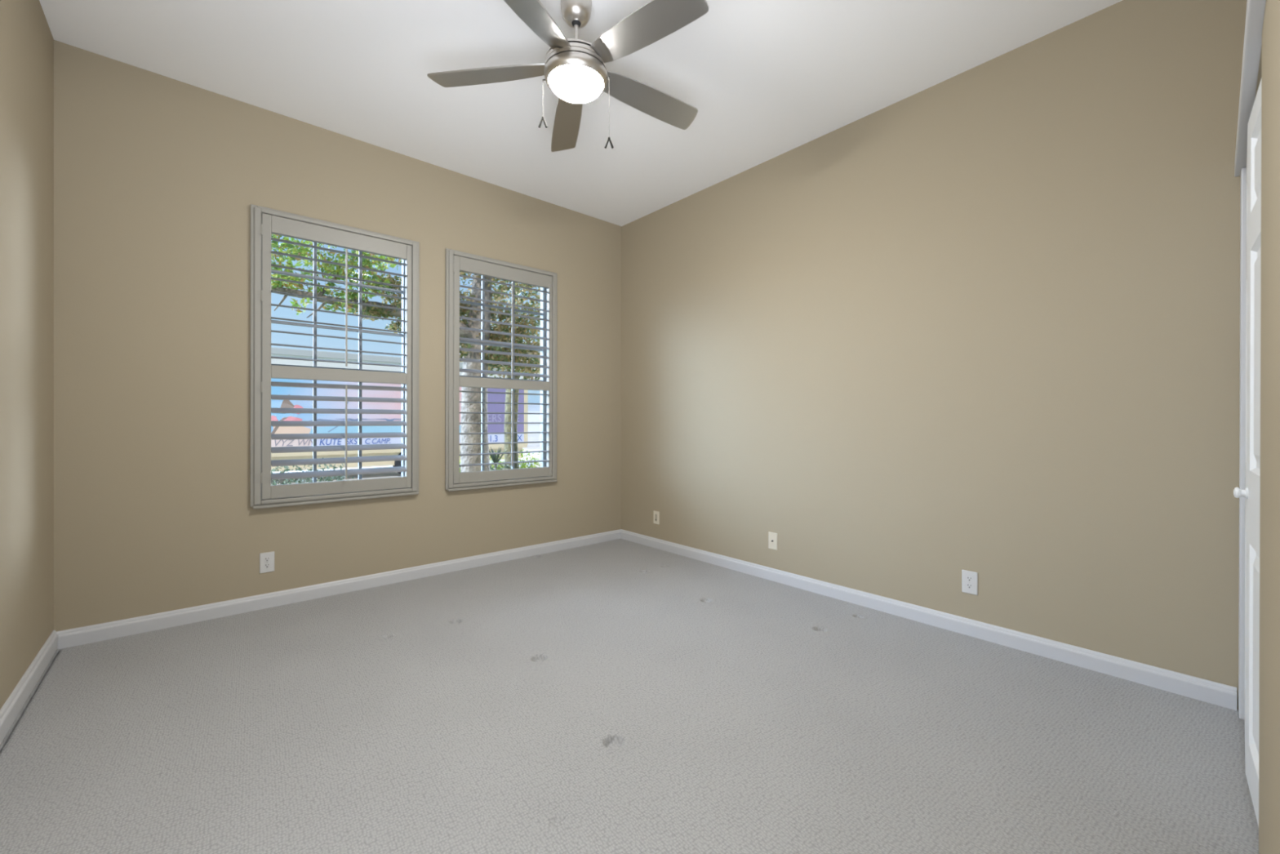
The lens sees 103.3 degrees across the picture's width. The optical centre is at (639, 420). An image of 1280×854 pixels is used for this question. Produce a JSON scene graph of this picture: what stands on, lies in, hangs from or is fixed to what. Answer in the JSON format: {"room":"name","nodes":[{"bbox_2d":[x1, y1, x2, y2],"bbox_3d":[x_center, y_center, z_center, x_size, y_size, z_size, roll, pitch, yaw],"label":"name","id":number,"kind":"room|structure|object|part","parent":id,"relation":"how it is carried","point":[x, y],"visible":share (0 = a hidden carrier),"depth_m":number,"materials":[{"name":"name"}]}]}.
{"room":"empty bedroom","nodes":[
{"label":"empty bedroom","id":0,"kind":"room"},
{"bbox_2d":[0,0,53,709],"bbox_3d":[-0.962,-0.325,0.142,0.200,3.350,6.200,0,0,-41],"label":"wall","id":1,"kind":"structure","parent":0,"point":[26,38],"depth_m":2.12,"materials":[{"name":"beige paint"}]},
{"bbox_2d":[0,630,57,743],"bbox_3d":[-1.637,1.095,1.071,0.018,0.086,3.920,0,0,-41],"label":"baseboard","id":2,"kind":"structure","parent":1,"relation":"attached to","point":[12,706],"depth_m":2.07,"materials":[{"name":"grey paint"}]},
{"bbox_2d":[53,40,621,631],"bbox_3d":[-1.626,-0.331,3.821,4.068,3.350,0.200,0,0,-41],"label":"wall","id":3,"kind":"structure","parent":0,"point":[157,178],"depth_m":2.96,"materials":[{"name":"beige paint"}]},
{"bbox_2d":[259,551,274,573],"bbox_3d":[-2.287,0.867,3.104,0.074,0.122,0.008,0,0,-41],"label":"outlet plate","id":4,"kind":"object","parent":3,"relation":"attached to","point":[266,560],"visible":1,"depth_m":3.10,"materials":[{"name":"grey plastic"}]},
{"bbox_2d":[263,563,271,568],"bbox_3d":[-2.285,0.886,3.102,0.034,0.025,0.002,0,0,-41],"label":"receptacle","id":5,"kind":"object","parent":4,"relation":"attached to","point":[265,565],"depth_m":3.10,"materials":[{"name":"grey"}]},
{"bbox_2d":[263,556,271,561],"bbox_3d":[-2.285,0.847,3.102,0.034,0.025,0.002,0,0,-41],"label":"receptacle","id":6,"kind":"object","parent":4,"relation":"attached to","point":[265,558],"depth_m":3.10,"materials":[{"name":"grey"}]},
{"bbox_2d":[271,242,405,482],"bbox_3d":[-2.057,-0.391,3.455,0.890,1.750,0.050,0,0,-41],"label":"window","id":7,"kind":"structure","parent":3,"relation":"in","point":[314,277],"depth_m":3.53,"materials":[{"name":"grey"}]},
{"bbox_2d":[249,204,419,508],"bbox_3d":[-1.979,-0.386,3.366,0.974,1.828,0.126,0,0,-41],"label":"plantation shutter","id":8,"kind":"object","parent":7,"relation":"attached to","point":[264,221],"visible":1,"depth_m":3.28,"materials":[{"name":"grey wood"}]},
{"bbox_3d":[-1.971,0.520,3.360,0.954,0.016,0.039,0,0,-41],"label":"frame sill","id":9,"kind":"part","parent":8,"relation":"part of","materials":[{"name":"grey wood"}]},
{"bbox_3d":[-1.935,0.075,3.334,0.011,0.618,0.012,0,0,-41],"label":"tilt rod","id":10,"kind":"part","parent":8,"relation":"part of","materials":[{"name":"grey wood"}]},
{"bbox_3d":[-1.932,-0.746,3.331,0.011,0.774,0.012,0,0,-41],"label":"tilt rod","id":11,"kind":"part","parent":8,"relation":"part of","materials":[{"name":"grey wood"}]},
{"bbox_2d":[56,528,621,648],"bbox_3d":[-1.557,1.102,3.741,3.668,0.086,0.018,0,0,-41],"label":"baseboard","id":12,"kind":"structure","parent":3,"relation":"attached to","point":[130,626],"depth_m":3.19,"materials":[{"name":"grey paint"}]},
{"bbox_2d":[459,275,546,471],"bbox_3d":[-1.181,-0.390,4.227,0.890,1.750,0.050,0,0,-41],"label":"window","id":13,"kind":"structure","parent":3,"relation":"in","point":[543,314],"depth_m":4.32,"materials":[{"name":"grey"}]},
{"bbox_2d":[444,248,557,491],"bbox_3d":[-1.103,-0.385,4.138,0.974,1.828,0.126,0,0,-41],"label":"plantation shutter","id":14,"kind":"object","parent":13,"relation":"attached to","point":[455,261],"visible":0.99,"depth_m":4.04,"materials":[{"name":"grey wood"}]},
{"bbox_3d":[-1.094,0.521,4.132,0.954,0.016,0.039,0,0,-41],"label":"frame sill","id":15,"kind":"part","parent":14,"relation":"part of","materials":[{"name":"grey wood"}]},
{"bbox_3d":[-1.039,-0.735,4.121,0.011,0.774,0.012,0,0,-41],"label":"tilt rod","id":16,"kind":"part","parent":14,"relation":"part of","materials":[{"name":"grey wood"}]},
{"bbox_3d":[-1.039,0.061,4.120,0.011,0.618,0.012,0,0,-41],"label":"tilt rod","id":17,"kind":"part","parent":14,"relation":"part of","materials":[{"name":"grey wood"}]},
{"bbox_2d":[39,0,1123,226],"bbox_3d":[0.427,-1.973,1.493,4.068,0.150,6.400,0,0,-41],"label":"ceiling","id":18,"kind":"structure","parent":0,"point":[765,80],"depth_m":2.70,"materials":[{"name":"white paint"}]},
{"bbox_2d":[426,0,708,151],"bbox_3d":[-0.252,-1.561,2.291,1.275,0.679,1.279,0,0,-41],"label":"ceiling fan","id":19,"kind":"object","parent":18,"relation":"hanging from","point":[575,69],"visible":1,"depth_m":2.23,"materials":[{"name":"silver metal"}]},
{"bbox_3d":[-0.687,-1.582,2.315,0.540,0.037,0.146,0,13,4],"label":"fan blade","id":20,"kind":"part","parent":19,"relation":"part of","materials":[{"name":"silver metal"}]},
{"bbox_3d":[-0.437,-1.581,1.917,0.146,0.037,0.540,14,5,21],"label":"fan blade","id":21,"kind":"part","parent":19,"relation":"part of","materials":[{"name":"silver metal"}]},
{"bbox_3d":[-0.386,-1.582,2.676,0.146,0.037,0.540,-13,3,-14],"label":"fan blade","id":22,"kind":"part","parent":19,"relation":"part of","materials":[{"name":"silver metal"}]},
{"bbox_3d":[-0.288,-1.502,2.288,0.237,0.058,0.237,0,0,-41],"label":"lamp shade","id":23,"kind":"part","parent":19,"relation":"part of","materials":[{"name":"white glass"}]},
{"bbox_3d":[0.019,-1.581,2.031,0.540,0.037,0.146,0,-13,40],"label":"fan blade","id":24,"kind":"part","parent":19,"relation":"part of","materials":[{"name":"silver metal"}]},
{"bbox_3d":[0.051,-1.581,2.501,0.540,0.037,0.146,0,-13,-32],"label":"fan blade","id":25,"kind":"part","parent":19,"relation":"part of","materials":[{"name":"silver metal"}]},
{"bbox_2d":[0,538,1258,853],"bbox_3d":[0.420,1.166,1.497,4.068,0.032,6.400,0,0,-41],"label":"floor","id":26,"kind":"structure","parent":0,"point":[619,695],"depth_m":1.84,"materials":[{"name":"carpet"}]},
{"bbox_2d":[621,0,1245,709],"bbox_3d":[1.941,-0.322,2.699,0.200,3.350,6.200,0,0,-41],"label":"wall","id":27,"kind":"structure","parent":0,"point":[984,320],"depth_m":2.66,"materials":[{"name":"beige paint"}]},
{"bbox_2d":[653,511,659,524],"bbox_3d":[0.147,0.873,4.575,0.009,0.116,0.074,0,0,-41],"label":"plate","id":28,"kind":"object","parent":27,"relation":"attached to","point":[655,514],"visible":1,"depth_m":4.57,"materials":[{"name":"beige plastic"}]},
{"bbox_2d":[768,531,777,550],"bbox_3d":[0.956,0.865,3.651,0.017,0.122,0.074,0,0,-41],"label":"cable plate","id":29,"kind":"object","parent":27,"relation":"attached to","point":[772,536],"visible":1,"depth_m":3.65,"materials":[{"name":"beige plastic"}]},
{"bbox_2d":[620,528,1236,710],"bbox_3d":[1.097,1.108,3.490,0.018,0.086,3.905,0,0,-41],"label":"baseboard","id":30,"kind":"structure","parent":27,"relation":"attached to","point":[1197,688],"depth_m":2.65,"materials":[{"name":"grey paint"}]},
{"bbox_2d":[961,569,977,595],"bbox_3d":[1.776,0.869,2.727,0.008,0.122,0.074,0,0,-41],"label":"outlet plate","id":31,"kind":"object","parent":27,"relation":"attached to","point":[969,579],"visible":1,"depth_m":2.72,"materials":[{"name":"grey plastic"}]},
{"bbox_2d":[965,582,973,588],"bbox_3d":[1.774,0.888,2.725,0.002,0.025,0.034,0,0,-41],"label":"receptacle","id":32,"kind":"object","parent":31,"relation":"attached to","point":[968,585],"depth_m":2.72,"materials":[{"name":"grey plastic"}]},
{"bbox_2d":[965,576,973,581],"bbox_3d":[1.774,0.850,2.725,0.002,0.025,0.034,0,0,-41],"label":"receptacle","id":33,"kind":"object","parent":31,"relation":"attached to","point":[967,578],"depth_m":2.72,"materials":[{"name":"grey plastic"}]},
{"bbox_2d":[1244,0,1279,853],"bbox_3d":[1.071,-0.371,0.760,3.668,3.050,0.120,0,0,-41],"label":"wall","id":34,"kind":"structure","parent":0,"point":[1268,73],"depth_m":1.06,"materials":[{"name":"beige paint"}]},
{"bbox_2d":[1238,167,1246,719],"bbox_3d":[2.376,0.088,1.979,0.098,2.135,0.041,0,0,-41],"label":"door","id":35,"kind":"structure","parent":34,"relation":"attached to","point":[1243,171],"depth_m":1.96,"materials":[{"name":"grey paint"}]},
{"bbox_2d":[1233,80,1261,826],"bbox_3d":[1.966,0.090,1.621,0.982,2.094,0.086,0,0,-41],"label":"door","id":36,"kind":"structure","parent":34,"relation":"in","point":[1251,492],"depth_m":1.56,"materials":[{"name":"white paint"}]},
{"bbox_3d":[1.921,0.230,1.619,0.035,0.035,0.029,0,0,-44],"label":"knob","id":37,"kind":"part","parent":36,"relation":"part of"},
{"bbox_2d":[1234,0,1266,177],"bbox_3d":[1.877,-1.013,1.562,1.400,0.065,0.030,0,0,-41],"label":"trim","id":38,"kind":"structure","parent":34,"relation":"attached to","point":[1255,14],"depth_m":1.43,"materials":[{"name":"grey paint"}]},
{"label":"outside","id":39,"kind":"structure","parent":0,"visible":0},
{"bbox_2d":[271,446,539,484],"bbox_3d":[-29.077,1.267,37.749,120.000,0.050,72.600,0,0,-41],"label":"street","id":40,"kind":"structure","parent":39,"point":[529,448],"depth_m":12.85,"materials":[{"name":"grey asphalt"}]},
{"bbox_2d":[271,346,528,474],"bbox_3d":[-7.325,-0.099,12.262,8.940,2.840,2.460,0,0,-41],"label":"building","id":41,"kind":"structure","parent":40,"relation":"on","point":[275,352],"depth_m":11.35,"materials":[{"name":"painted metal"},{"name":"printed graphics"}]},
{"bbox_2d":[271,415,278,421],"bbox_3d":[-7.595,-0.013,10.414,0.252,0.205,0.003,0,0,-41],"label":"flower","id":42,"kind":"object","parent":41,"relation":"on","point":[273,418],"depth_m":10.46,"materials":[{"name":"pink plant"}]},
{"bbox_2d":[282,416,302,421],"bbox_3d":[-7.332,-0.011,10.645,0.384,0.178,0.003,0,0,-41],"label":"flower","id":43,"kind":"object","parent":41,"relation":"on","point":[284,418],"depth_m":10.65,"materials":[{"name":"pink plant"}]},
{"bbox_2d":[293,404,302,413],"bbox_3d":[-7.272,-0.244,10.697,0.263,0.200,0.003,0,0,-41],"label":"flower","id":44,"kind":"object","parent":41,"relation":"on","point":[294,406],"depth_m":10.72,"materials":[{"name":"pink plant"}]},
{"bbox_3d":[-7.322,-1.449,12.260,8.940,0.140,2.460,0,0,-41],"label":"roof rail","id":45,"kind":"part","parent":41,"relation":"part of","materials":[{"name":"grey"}]},
{"bbox_3d":[-3.778,-0.373,13.781,1.370,1.400,0.003,0,0,-41],"label":"mauve panel","id":46,"kind":"part","parent":41,"relation":"part of","materials":[{"name":"purple"}]},
{"bbox_3d":[-3.249,-0.343,14.307,0.120,2.060,0.120,0,0,-41],"label":"corner post","id":47,"kind":"part","parent":41,"relation":"part of","materials":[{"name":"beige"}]},
{"bbox_2d":[459,355,540,447],"bbox_3d":[-6.571,-1.300,29.983,12.700,5.200,9.200,0,0,-41],"label":"house","id":48,"kind":"structure","parent":40,"relation":"on","point":[531,398],"depth_m":25.66,"materials":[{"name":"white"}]},
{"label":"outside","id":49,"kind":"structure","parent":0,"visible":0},
{"bbox_3d":[-2.700,1.362,7.812,120.000,0.050,7.200,0,0,-41],"label":"ground","id":50,"kind":"structure","parent":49,"visible":0},
{"bbox_2d":[271,457,354,484],"bbox_3d":[-4.653,0.939,7.167,1.331,0.844,0.728,0,0,-41],"label":"shrub","id":51,"kind":"object","parent":50,"relation":"on","point":[328,478],"visible":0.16,"depth_m":7.10,"materials":[{"name":"green plant"}]},
{"bbox_2d":[271,233,540,472],"bbox_3d":[-3.102,-0.937,7.004,4.735,4.672,1.209,0,0,-41],"label":"shade tree","id":52,"kind":"object","parent":50,"relation":"on","point":[277,286],"visible":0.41,"depth_m":7.31,"materials":[{"name":"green plant"}]},
{"bbox_2d":[488,446,507,470],"bbox_3d":[-2.428,0.896,8.416,0.344,0.942,0.348,0,0,-41],"label":"spiky plant","id":53,"kind":"object","parent":50,"relation":"on","point":[495,458],"visible":0.5,"depth_m":8.39,"materials":[{"name":"green plant"}]},
{"bbox_2d":[459,448,539,472],"bbox_3d":[-2.748,0.975,10.564,3.522,0.768,0.628,0,0,-41],"label":"clipped hedge","id":54,"kind":"object","parent":50,"relation":"on","point":[525,465],"visible":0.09,"depth_m":10.78,"materials":[{"name":"green plant"}]},
{"bbox_2d":[489,463,511,470],"bbox_3d":[-2.638,1.083,9.457,1.358,0.562,0.521,0,0,-41],"label":"shrub","id":55,"kind":"object","parent":50,"relation":"on","point":[506,465],"visible":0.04,"depth_m":9.50,"materials":[{"name":"green plant"}]},
{"bbox_2d":[465,279,540,469],"bbox_3d":[-2.430,-0.740,10.304,2.381,4.260,1.190,0,0,-41],"label":"slender tree","id":56,"kind":"object","parent":50,"relation":"on","point":[508,397],"visible":0.09,"depth_m":9.98,"materials":[{"name":"green plant"}]},
{"bbox_3d":[-2.428,-1.753,10.303,2.381,2.224,1.190,0,0,-41],"label":"leafy crown","id":57,"kind":"part","parent":56,"relation":"part of","materials":[{"name":"green plant"}]}
]}

